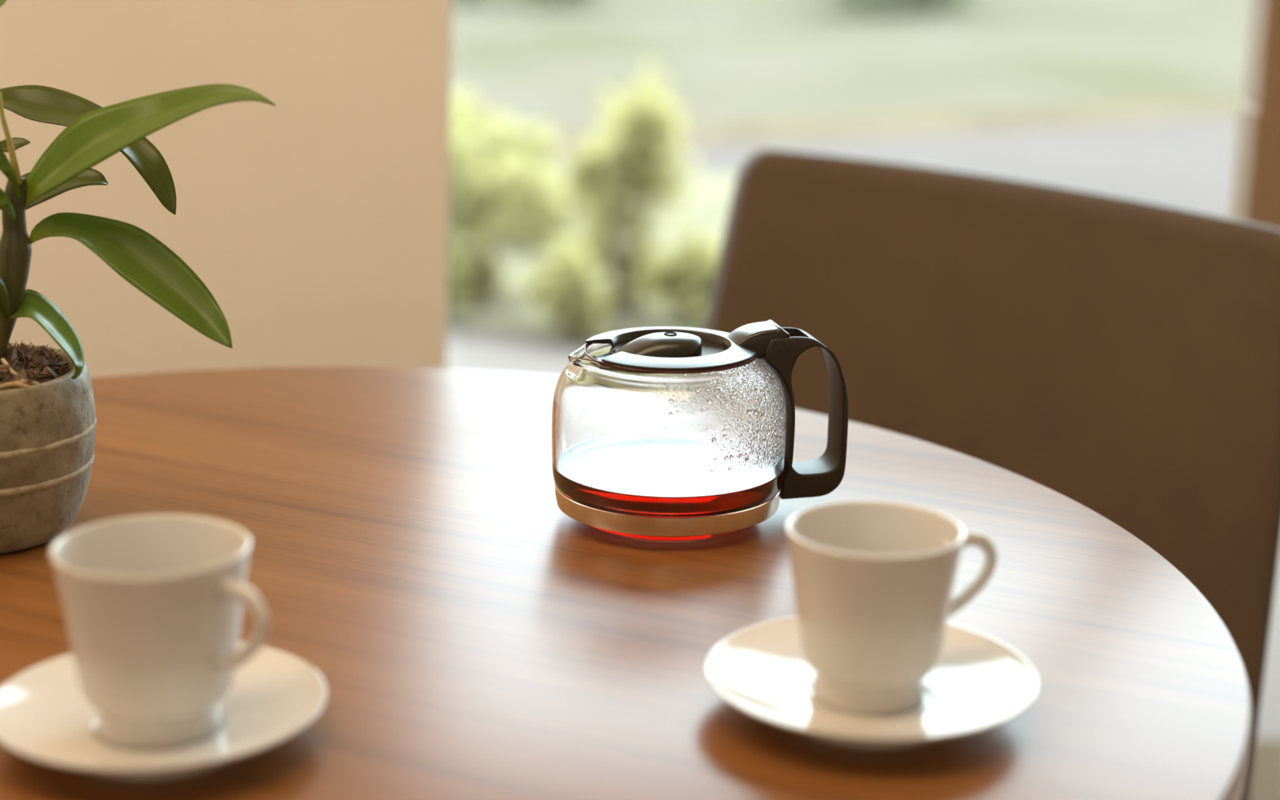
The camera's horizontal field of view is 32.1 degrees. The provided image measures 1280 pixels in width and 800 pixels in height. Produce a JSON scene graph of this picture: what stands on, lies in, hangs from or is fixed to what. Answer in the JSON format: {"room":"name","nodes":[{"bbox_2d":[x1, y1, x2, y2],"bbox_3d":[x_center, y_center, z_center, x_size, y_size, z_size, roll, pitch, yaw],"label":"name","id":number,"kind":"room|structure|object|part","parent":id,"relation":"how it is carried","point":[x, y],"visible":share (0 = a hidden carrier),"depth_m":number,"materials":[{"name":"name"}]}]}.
{"room":"dining room","nodes":[
{"label":"dining room","id":0,"kind":"room"},
{"bbox_2d":[0,0,452,377],"bbox_3d":[-1.255,-0.746,1.937,2.271,2.600,0.120,1,15,0],"label":"wall","id":1,"kind":"structure","parent":0,"point":[316,221],"depth_m":2.02,"materials":[{"name":"paint"}]},
{"bbox_2d":[1248,739,1279,799],"bbox_3d":[1.146,0.521,2.539,5.695,0.100,0.400,1,15,0],"label":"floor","id":2,"kind":"structure","parent":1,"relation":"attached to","point":[1265,777],"depth_m":2.63,"materials":[{"name":"tile"}]},
{"bbox_3d":[0.085,1.174,0.068,5.000,0.100,4.720,1,15,0],"label":"floor","id":3,"kind":"structure","parent":0,"visible":0},
{"bbox_2d":[0,366,1252,799],"bbox_3d":[-0.177,0.450,1.128,0.884,0.740,0.884,1,15,0],"label":"round table","id":4,"kind":"object","parent":3,"relation":"on","point":[468,637],"visible":0.73,"depth_m":1.02,"materials":[{"name":"brown wood"}]},
{"bbox_2d":[0,0,275,553],"bbox_3d":[-0.277,-0.062,1.088,0.215,0.266,0.117,1,15,0],"label":"potted plant","id":5,"kind":"object","parent":4,"relation":"on","point":[48,420],"visible":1,"depth_m":1.08,"materials":[{"name":"green plant"}]},
{"bbox_3d":[-0.310,-0.062,1.086,0.026,0.095,0.017,1,15,0],"label":"stem","id":6,"kind":"part","parent":5,"relation":"part of","materials":[{"name":"plant"}]},
{"bbox_3d":[-0.329,0.025,1.110,0.113,0.085,0.113,1,15,0],"label":"pot","id":7,"kind":"part","parent":5,"relation":"part of","materials":[{"name":"grey concrete"}]},
{"bbox_2d":[0,641,326,779],"bbox_3d":[-0.189,0.125,0.873,0.130,0.018,0.130,1,15,0],"label":"saucer","id":8,"kind":"object","parent":4,"relation":"on","point":[46,717],"visible":0.71,"depth_m":0.87,"materials":[{"name":"white ceramic"}]},
{"bbox_2d":[49,514,268,750],"bbox_3d":[-0.187,0.093,0.860,0.076,0.075,0.084,-4,16,-17],"label":"coffee cup","id":9,"kind":"object","parent":8,"relation":"on","point":[152,605],"visible":1,"depth_m":0.84,"materials":[{"name":"white ceramic"}]},
{"bbox_3d":[-0.151,0.088,0.838,0.030,0.040,0.005,10,18,32],"label":"handle","id":10,"kind":"part","parent":9,"relation":"part of","materials":[{"name":"white ceramic"}]},
{"bbox_2d":[551,320,848,541],"bbox_3d":[0.031,0.012,1.149,0.153,0.099,0.121,-3,16,-14],"label":"coffee carafe","id":11,"kind":"object","parent":4,"relation":"on","point":[661,433],"visible":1,"depth_m":1.10,"materials":[{"name":"clear glass"}]},
{"bbox_3d":[0.005,-0.026,1.132,0.055,0.014,0.030,-3,16,-13],"label":"knob","id":12,"kind":"part","parent":11,"relation":"part of","materials":[{"name":"black plastic"}]},
{"bbox_3d":[0.015,-0.024,1.135,0.062,0.003,0.062,-3,16,-14],"label":"lid dish","id":13,"kind":"part","parent":11,"relation":"part of","materials":[{"name":"black plastic"}]},
{"bbox_3d":[0.059,-0.031,1.144,0.032,0.016,0.022,-3,16,-14],"label":"lever","id":14,"kind":"part","parent":11,"relation":"part of","materials":[{"name":"black plastic"}]},
{"bbox_3d":[0.083,0.006,1.161,0.047,0.087,0.024,-3,16,-14],"label":"handle","id":15,"kind":"part","parent":11,"relation":"part of","materials":[{"name":"black plastic"}]},
{"bbox_2d":[705,615,1037,748],"bbox_3d":[0.094,0.119,0.911,0.135,0.018,0.135,1,15,0],"label":"saucer","id":16,"kind":"object","parent":4,"relation":"on","point":[978,682],"visible":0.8,"depth_m":0.91,"materials":[{"name":"white ceramic"}]},
{"bbox_2d":[786,501,997,714],"bbox_3d":[0.098,0.086,0.905,0.080,0.072,0.072,6,16,18],"label":"coffee cup","id":17,"kind":"object","parent":16,"relation":"on","point":[873,581],"visible":1,"depth_m":0.89,"materials":[{"name":"white ceramic"}]},
{"bbox_3d":[0.134,0.072,0.917,0.028,0.038,0.005,-5,16,-19],"label":"handle","id":18,"kind":"part","parent":17,"relation":"part of","materials":[{"name":"white ceramic"}]},
{"bbox_2d":[702,148,1279,799],"bbox_3d":[0.104,0.269,1.653,0.508,0.823,0.592,-14,21,-43],"label":"dining chair","id":19,"kind":"object","parent":3,"relation":"on","point":[1117,356],"visible":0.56,"depth_m":1.67,"materials":[{"name":"brown leather"}]},
{"bbox_3d":[0.739,-1.614,1.697,1.764,0.750,0.118,1,15,0],"label":"wall","id":20,"kind":"structure","parent":0,"visible":0},
{"bbox_2d":[463,0,1279,359],"bbox_3d":[0.708,-0.349,1.999,1.795,1.850,0.074,1,15,0],"label":"window","id":21,"kind":"structure","parent":20,"relation":"in","point":[1255,197],"depth_m":2.00,"materials":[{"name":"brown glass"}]},
{"bbox_3d":[0.570,0.139,2.126,0.050,0.840,0.064,1,15,0],"label":"post","id":22,"kind":"part","parent":21,"relation":"part of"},
{"bbox_3d":[0.578,-0.350,1.996,0.045,1.850,0.060,1,15,0],"label":"post","id":23,"kind":"part","parent":21,"relation":"part of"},
{"label":"outside","id":24,"kind":"structure","parent":0,"visible":0},
{"bbox_2d":[451,0,1250,137],"bbox_3d":[0.092,-7.028,30.509,60.000,0.100,57.428,1,15,0],"label":"lawn","id":25,"kind":"structure","parent":24,"point":[726,63],"depth_m":10.07,"materials":[{"name":"green plant"}]},
{"bbox_2d":[452,0,604,11],"bbox_3d":[-0.646,-2.556,12.367,0.914,0.869,1.020,-12,20,-40],"label":"round bush","id":26,"kind":"object","parent":25,"relation":"on","point":[582,3],"visible":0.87,"depth_m":12.25,"materials":[{"name":"green plant"}]},
{"bbox_2d":[447,173,736,345],"bbox_3d":[-1.006,-0.379,5.618,2.977,0.060,2.161,1,15,0],"label":"planting bed","id":27,"kind":"object","parent":25,"relation":"on","point":[706,206],"visible":0.13,"depth_m":5.18,"materials":[{"name":"green plant"}]},
{"bbox_2d":[447,100,565,314],"bbox_3d":[-0.362,-0.417,4.842,0.408,0.468,0.288,1,15,0],"label":"shrub","id":28,"kind":"object","parent":27,"relation":"on","point":[511,181],"visible":0.56,"depth_m":4.85,"materials":[{"name":"green plant"}]},
{"bbox_2d":[450,84,571,212],"bbox_3d":[-0.435,-0.655,5.968,0.480,0.368,0.396,-4,16,-17],"label":"shrub","id":29,"kind":"object","parent":27,"relation":"on","point":[495,139],"visible":0.26,"depth_m":5.98,"materials":[{"name":"green plant"}]},
{"bbox_2d":[490,160,573,248],"bbox_3d":[-0.290,-0.479,5.515,0.248,0.251,0.293,-5,16,-21],"label":"shrub","id":30,"kind":"object","parent":27,"relation":"on","point":[546,207],"visible":0.23,"depth_m":5.50,"materials":[{"name":"green plant"}]},
{"bbox_2d":[520,234,617,341],"bbox_3d":[-0.145,-0.234,4.613,0.206,0.234,0.189,15,21,43],"label":"shrub","id":31,"kind":"object","parent":27,"relation":"on","point":[566,290],"visible":0.99,"depth_m":4.59,"materials":[{"name":"green plant"}]},
{"bbox_2d":[546,55,702,315],"bbox_3d":[-0.043,-0.467,4.811,0.341,0.561,0.312,-3,16,-15],"label":"shrub","id":32,"kind":"object","parent":27,"relation":"on","point":[621,172],"visible":0.88,"depth_m":4.77,"materials":[{"name":"green plant"}]},
{"bbox_2d":[629,223,722,328],"bbox_3d":[0.110,-0.256,4.710,0.270,0.231,0.207,1,15,0],"label":"shrub","id":33,"kind":"object","parent":27,"relation":"on","point":[684,279],"visible":0.82,"depth_m":4.68,"materials":[{"name":"green plant"}]},
{"bbox_2d":[509,100,1242,152],"bbox_3d":[1.894,-1.072,8.242,9.790,0.063,0.304,-6,16,-23],"label":"curb","id":34,"kind":"structure","parent":25,"relation":"on","point":[796,129],"depth_m":7.81,"materials":[{"name":"beige concrete"}]},
{"bbox_2d":[824,0,991,19],"bbox_3d":[1.452,-2.485,12.286,1.326,0.827,1.040,-13,20,-42],"label":"round bush","id":35,"kind":"object","parent":25,"relation":"on","point":[869,6],"visible":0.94,"depth_m":12.05,"materials":[{"name":"green plant"}]},
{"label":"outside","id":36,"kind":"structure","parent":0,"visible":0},
{"bbox_2d":[447,114,1237,345],"bbox_3d":[1.012,-0.886,7.765,30.000,0.100,11.222,1,15,0],"label":"pavement","id":37,"kind":"structure","parent":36,"point":[1187,162],"depth_m":7.28,"materials":[{"name":"grey concrete"}]},
{"bbox_2d":[446,337,1279,739],"bbox_3d":[1.151,0.136,3.927,7.695,0.080,2.480,1,15,0],"label":"floor","id":38,"kind":"structure","parent":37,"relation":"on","point":[482,354],"depth_m":4.46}
]}

